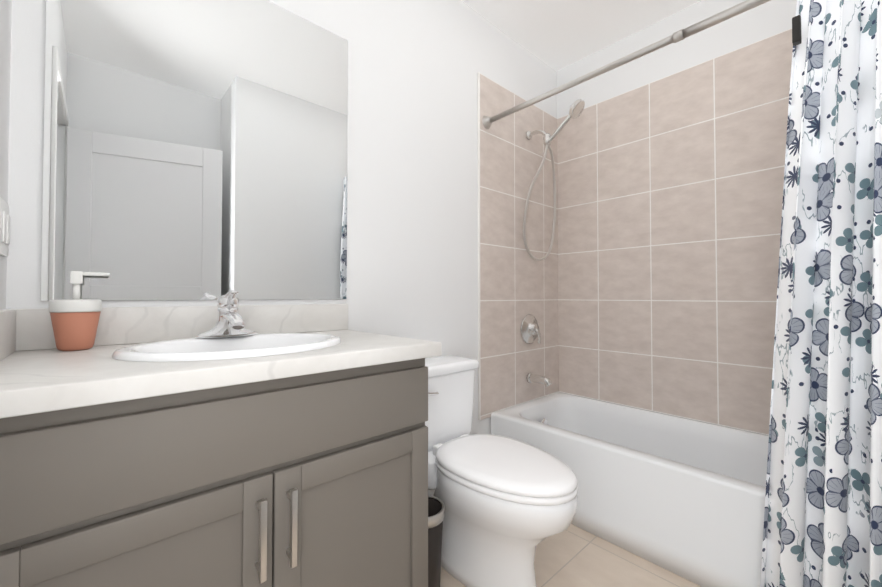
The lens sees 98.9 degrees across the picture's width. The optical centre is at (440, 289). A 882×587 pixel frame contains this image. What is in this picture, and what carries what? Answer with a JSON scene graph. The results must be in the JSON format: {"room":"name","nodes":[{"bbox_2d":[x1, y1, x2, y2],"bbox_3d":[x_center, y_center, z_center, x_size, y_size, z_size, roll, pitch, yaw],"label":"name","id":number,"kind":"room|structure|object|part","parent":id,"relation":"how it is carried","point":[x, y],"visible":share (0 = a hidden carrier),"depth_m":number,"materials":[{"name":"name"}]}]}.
{"room":"bathroom","nodes":[
{"label":"bathroom","id":0,"kind":"room"},
{"bbox_2d":[0,0,11,309],"bbox_3d":[-0.716,-0.248,0.464,0.120,2.540,1.065,1,-1,-42],"label":"wall","id":1,"kind":"structure","parent":0,"point":[5,36],"depth_m":0.86,"materials":[{"name":"white paint"}]},
{"bbox_2d":[0,197,10,256],"bbox_3d":[-0.948,-0.137,0.815,0.010,0.120,0.170,1,-1,-42],"label":"switch plate","id":2,"kind":"object","parent":1,"relation":"attached to","point":[5,218],"visible":1,"depth_m":0.82,"materials":[{"name":"white plastic"}]},
{"bbox_2d":[6,0,556,494],"bbox_3d":[-0.673,-0.233,1.302,4.070,2.540,0.120,1,-1,-42],"label":"wall","id":3,"kind":"structure","parent":0,"point":[414,66],"depth_m":1.68,"materials":[{"name":"white paint"}]},
{"bbox_2d":[16,304,347,350],"bbox_3d":[-0.694,0.101,1.182,0.882,0.100,0.019,1,-1,-42],"label":"backsplash","id":4,"kind":"structure","parent":3,"relation":"attached to","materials":[{"name":"stone"}]},
{"bbox_2d":[41,0,347,300],"bbox_3d":[-0.679,-0.481,1.216,0.827,1.027,0.005,1,-1,-42],"label":"mirror","id":5,"kind":"object","parent":3,"relation":"attached to","point":[195,149],"visible":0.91,"depth_m":1.15,"materials":[{"name":"clear glass"}]},
{"bbox_2d":[477,72,479,419],"bbox_3d":[0.201,-0.238,2.007,0.008,1.854,0.012,1,-1,-42],"label":"trim","id":6,"kind":"structure","parent":3,"relation":"attached to","point":[478,89],"depth_m":2.00,"materials":[{"name":"white"}]},
{"bbox_2d":[480,73,558,419],"bbox_3d":[0.496,-0.231,2.276,0.790,1.850,0.010,1,-1,-42],"label":"wall tile","id":7,"kind":"structure","parent":3,"relation":"attached to","point":[518,283],"depth_m":2.21,"materials":[{"name":"beige tile"}]},
{"bbox_2d":[521,99,584,386],"bbox_3d":[0.663,-0.243,2.188,0.258,1.618,0.343,1,-1,-42],"label":"shower","id":8,"kind":"object","parent":7,"relation":"attached to","point":[530,332],"visible":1,"depth_m":2.24,"materials":[{"name":"silver metal"}]},
{"bbox_3d":[0.554,0.239,2.277,0.180,0.180,0.052,1,-1,-42],"label":"valve plate","id":9,"kind":"part","parent":8,"relation":"part of","materials":[{"name":"silver metal"}]},
{"bbox_3d":[0.577,0.275,2.253,0.034,0.089,0.033,1,-1,-42],"label":"valve lever","id":10,"kind":"part","parent":8,"relation":"part of","materials":[{"name":"silver metal"}]},
{"bbox_3d":[0.583,-0.928,2.265,0.021,0.065,0.129,1,-1,-42],"label":"arm","id":11,"kind":"part","parent":8,"relation":"part of"},
{"bbox_3d":[0.591,0.537,2.230,0.048,0.060,0.136,1,-1,-42],"label":"spout","id":12,"kind":"part","parent":8,"relation":"part of","materials":[{"name":"silver metal"}]},
{"bbox_3d":[0.684,-0.926,2.174,0.049,0.151,0.164,1,-1,-42],"label":"hand handle","id":13,"kind":"part","parent":8,"relation":"part of","materials":[{"name":"silver metal"}]},
{"bbox_2d":[482,0,881,586],"bbox_3d":[0.728,0.017,1.456,0.142,1.946,1.528,1,-1,-42],"label":"shower curtain","id":14,"kind":"object","parent":3,"relation":"attached to","point":[823,514],"visible":1,"depth_m":1.05,"materials":[{"name":"white fabric"}]},
{"bbox_3d":[0.563,-0.916,1.706,0.027,0.027,0.938,1,-1,-42],"label":"rod","id":15,"kind":"part","parent":14,"relation":"part of","materials":[{"name":"silver metal"}]},
{"bbox_3d":[1.062,-0.926,1.155,0.031,0.031,0.588,1,-1,-42],"label":"rod","id":16,"kind":"part","parent":14,"relation":"part of","materials":[{"name":"silver metal"}]},
{"bbox_2d":[440,524,700,586],"bbox_3d":[0.025,1.053,0.510,4.070,0.060,2.200,1,-1,-42],"label":"floor","id":17,"kind":"structure","parent":0,"point":[572,555],"depth_m":1.41,"materials":[{"name":"beige tile"}]},
{"bbox_2d":[0,290,441,586],"bbox_3d":[-0.508,0.516,0.971,0.882,1.031,0.570,1,-1,-42],"label":"bathroom vanity","id":18,"kind":"object","parent":17,"relation":"on","point":[228,440],"visible":1,"depth_m":0.76,"materials":[{"name":"grey"}]},
{"bbox_3d":[-0.505,0.408,0.651,0.296,0.056,0.018,1,-1,-42],"label":"door rail","id":19,"kind":"part","parent":18,"relation":"part of","materials":[{"name":"grey wood"}]},
{"bbox_3d":[-0.508,0.645,0.651,0.300,0.423,0.009,1,-1,-42],"label":"door panel","id":20,"kind":"part","parent":18,"relation":"part of","materials":[{"name":"grey wood"}]},
{"bbox_3d":[-0.349,0.290,0.795,0.830,0.153,0.018,1,-1,-42],"label":"drawer","id":21,"kind":"part","parent":18,"relation":"part of","materials":[{"name":"grey wood"}]},
{"bbox_2d":[0,330,441,418],"bbox_3d":[-0.512,0.166,0.980,0.882,0.038,0.560,1,-1,-42],"label":"countertop","id":22,"kind":"structure","parent":18,"relation":"on","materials":[{"name":"stone"}]},
{"bbox_2d":[49,271,109,350],"bbox_3d":[-0.882,0.051,0.922,0.106,0.190,0.093,1,-1,-42],"label":"soap dispenser","id":23,"kind":"object","parent":22,"relation":"on","point":[75,320],"visible":1,"depth_m":0.89,"materials":[{"name":"orange ceramic"}]},
{"bbox_3d":[-0.887,0.005,0.918,0.014,0.038,0.014,1,-1,-42],"label":"stem","id":24,"kind":"part","parent":23,"relation":"part of","materials":[{"name":"white plastic"}]},
{"bbox_2d":[112,333,340,361],"bbox_3d":[-0.512,0.167,0.976,0.512,0.240,0.412,1,-1,-42],"label":"sink","id":25,"kind":"object","parent":22,"relation":"in","point":[205,347],"depth_m":0.95,"materials":[{"name":"white ceramic"}]},
{"bbox_2d":[196,290,256,337],"bbox_3d":[-0.587,0.068,1.061,0.158,0.131,0.144,1,-1,-42],"label":"faucet","id":26,"kind":"object","parent":25,"relation":"on","point":[229,323],"depth_m":1.07,"materials":[{"name":"silver metal"}]},
{"bbox_3d":[-0.360,0.552,0.751,0.010,0.010,0.026,1,-1,-42],"label":"handle leg","id":27,"kind":"part","parent":18,"relation":"part of","materials":[{"name":"silver metal"}]},
{"bbox_3d":[-0.315,0.553,0.791,0.010,0.010,0.026,1,-1,-42],"label":"handle leg","id":28,"kind":"part","parent":18,"relation":"part of","materials":[{"name":"silver metal"}]},
{"bbox_3d":[-0.196,0.412,0.931,0.306,0.056,0.018,1,-1,-42],"label":"door rail","id":29,"kind":"part","parent":18,"relation":"part of","materials":[{"name":"grey wood"}]},
{"bbox_3d":[-0.199,0.650,0.931,0.310,0.423,0.009,1,-1,-42],"label":"door panel","id":30,"kind":"part","parent":18,"relation":"part of","materials":[{"name":"grey wood"}]},
{"bbox_2d":[428,495,444,586],"bbox_3d":[-0.064,0.892,1.303,0.154,0.290,0.154,1,-1,-42],"label":"waste bin","id":31,"kind":"object","parent":17,"relation":"on","point":[436,510],"visible":0.38,"depth_m":1.26,"materials":[{"name":"grey plastic"}]},
{"bbox_2d":[425,355,577,586],"bbox_3d":[0.145,0.673,1.426,0.400,0.732,0.762,1,-1,-42],"label":"toilet","id":32,"kind":"object","parent":17,"relation":"on","point":[511,504],"visible":0.67,"depth_m":1.28,"materials":[{"name":"white ceramic"}]},
{"bbox_3d":[-0.048,0.406,1.481,0.080,0.024,0.029,1,-1,-42],"label":"lever","id":33,"kind":"part","parent":32,"relation":"part of","materials":[{"name":"silver metal"}]},
{"bbox_3d":[-0.041,0.501,1.634,0.380,0.297,0.194,1,-1,-42],"label":"tank","id":34,"kind":"part","parent":32,"relation":"part of","materials":[{"name":"white ceramic"}]},
{"bbox_3d":[-0.040,0.331,1.635,0.400,0.041,0.212,1,-1,-42],"label":"tank lid","id":35,"kind":"part","parent":32,"relation":"part of","materials":[{"name":"white ceramic"}]},
{"bbox_3d":[0.190,0.842,1.373,0.372,0.392,0.628,1,-1,-42],"label":"bowl","id":36,"kind":"part","parent":32,"relation":"part of","materials":[{"name":"white ceramic"}]},
{"bbox_3d":[0.225,0.634,1.339,0.374,0.020,0.526,1,-1,-42],"label":"seat","id":37,"kind":"part","parent":32,"relation":"part of","materials":[{"name":"white plastic"}]},
{"bbox_3d":[0.225,0.607,1.340,0.372,0.030,0.524,1,-1,-42],"label":"lid","id":38,"kind":"part","parent":32,"relation":"part of","materials":[{"name":"white plastic"}]},
{"bbox_2d":[491,392,768,586],"bbox_3d":[1.030,0.854,1.715,0.704,0.380,1.524,1,-1,-42],"label":"bathtub","id":39,"kind":"object","parent":17,"relation":"on","point":[682,497],"visible":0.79,"depth_m":1.56,"materials":[{"name":"white ceramic"}]},
{"bbox_2d":[461,0,701,71],"bbox_3d":[0.025,-1.546,0.555,4.070,0.060,2.200,1,-1,-42],"label":"ceiling","id":40,"kind":"structure","parent":0,"point":[556,35],"depth_m":2.09,"materials":[{"name":"white paint"}]},
{"bbox_2d":[557,0,796,118],"bbox_3d":[1.384,-0.222,1.974,0.120,2.540,1.650,1,-1,-42],"label":"wall","id":41,"kind":"structure","parent":0,"point":[761,22],"depth_m":2.05,"materials":[{"name":"white paint"}]},
{"bbox_2d":[557,28,792,434],"bbox_3d":[1.296,-0.236,1.975,0.010,1.850,1.510,1,-1,-42],"label":"wall tile","id":42,"kind":"structure","parent":41,"relation":"attached to","point":[670,194],"depth_m":2.00,"materials":[{"name":"beige tile"}]}
]}

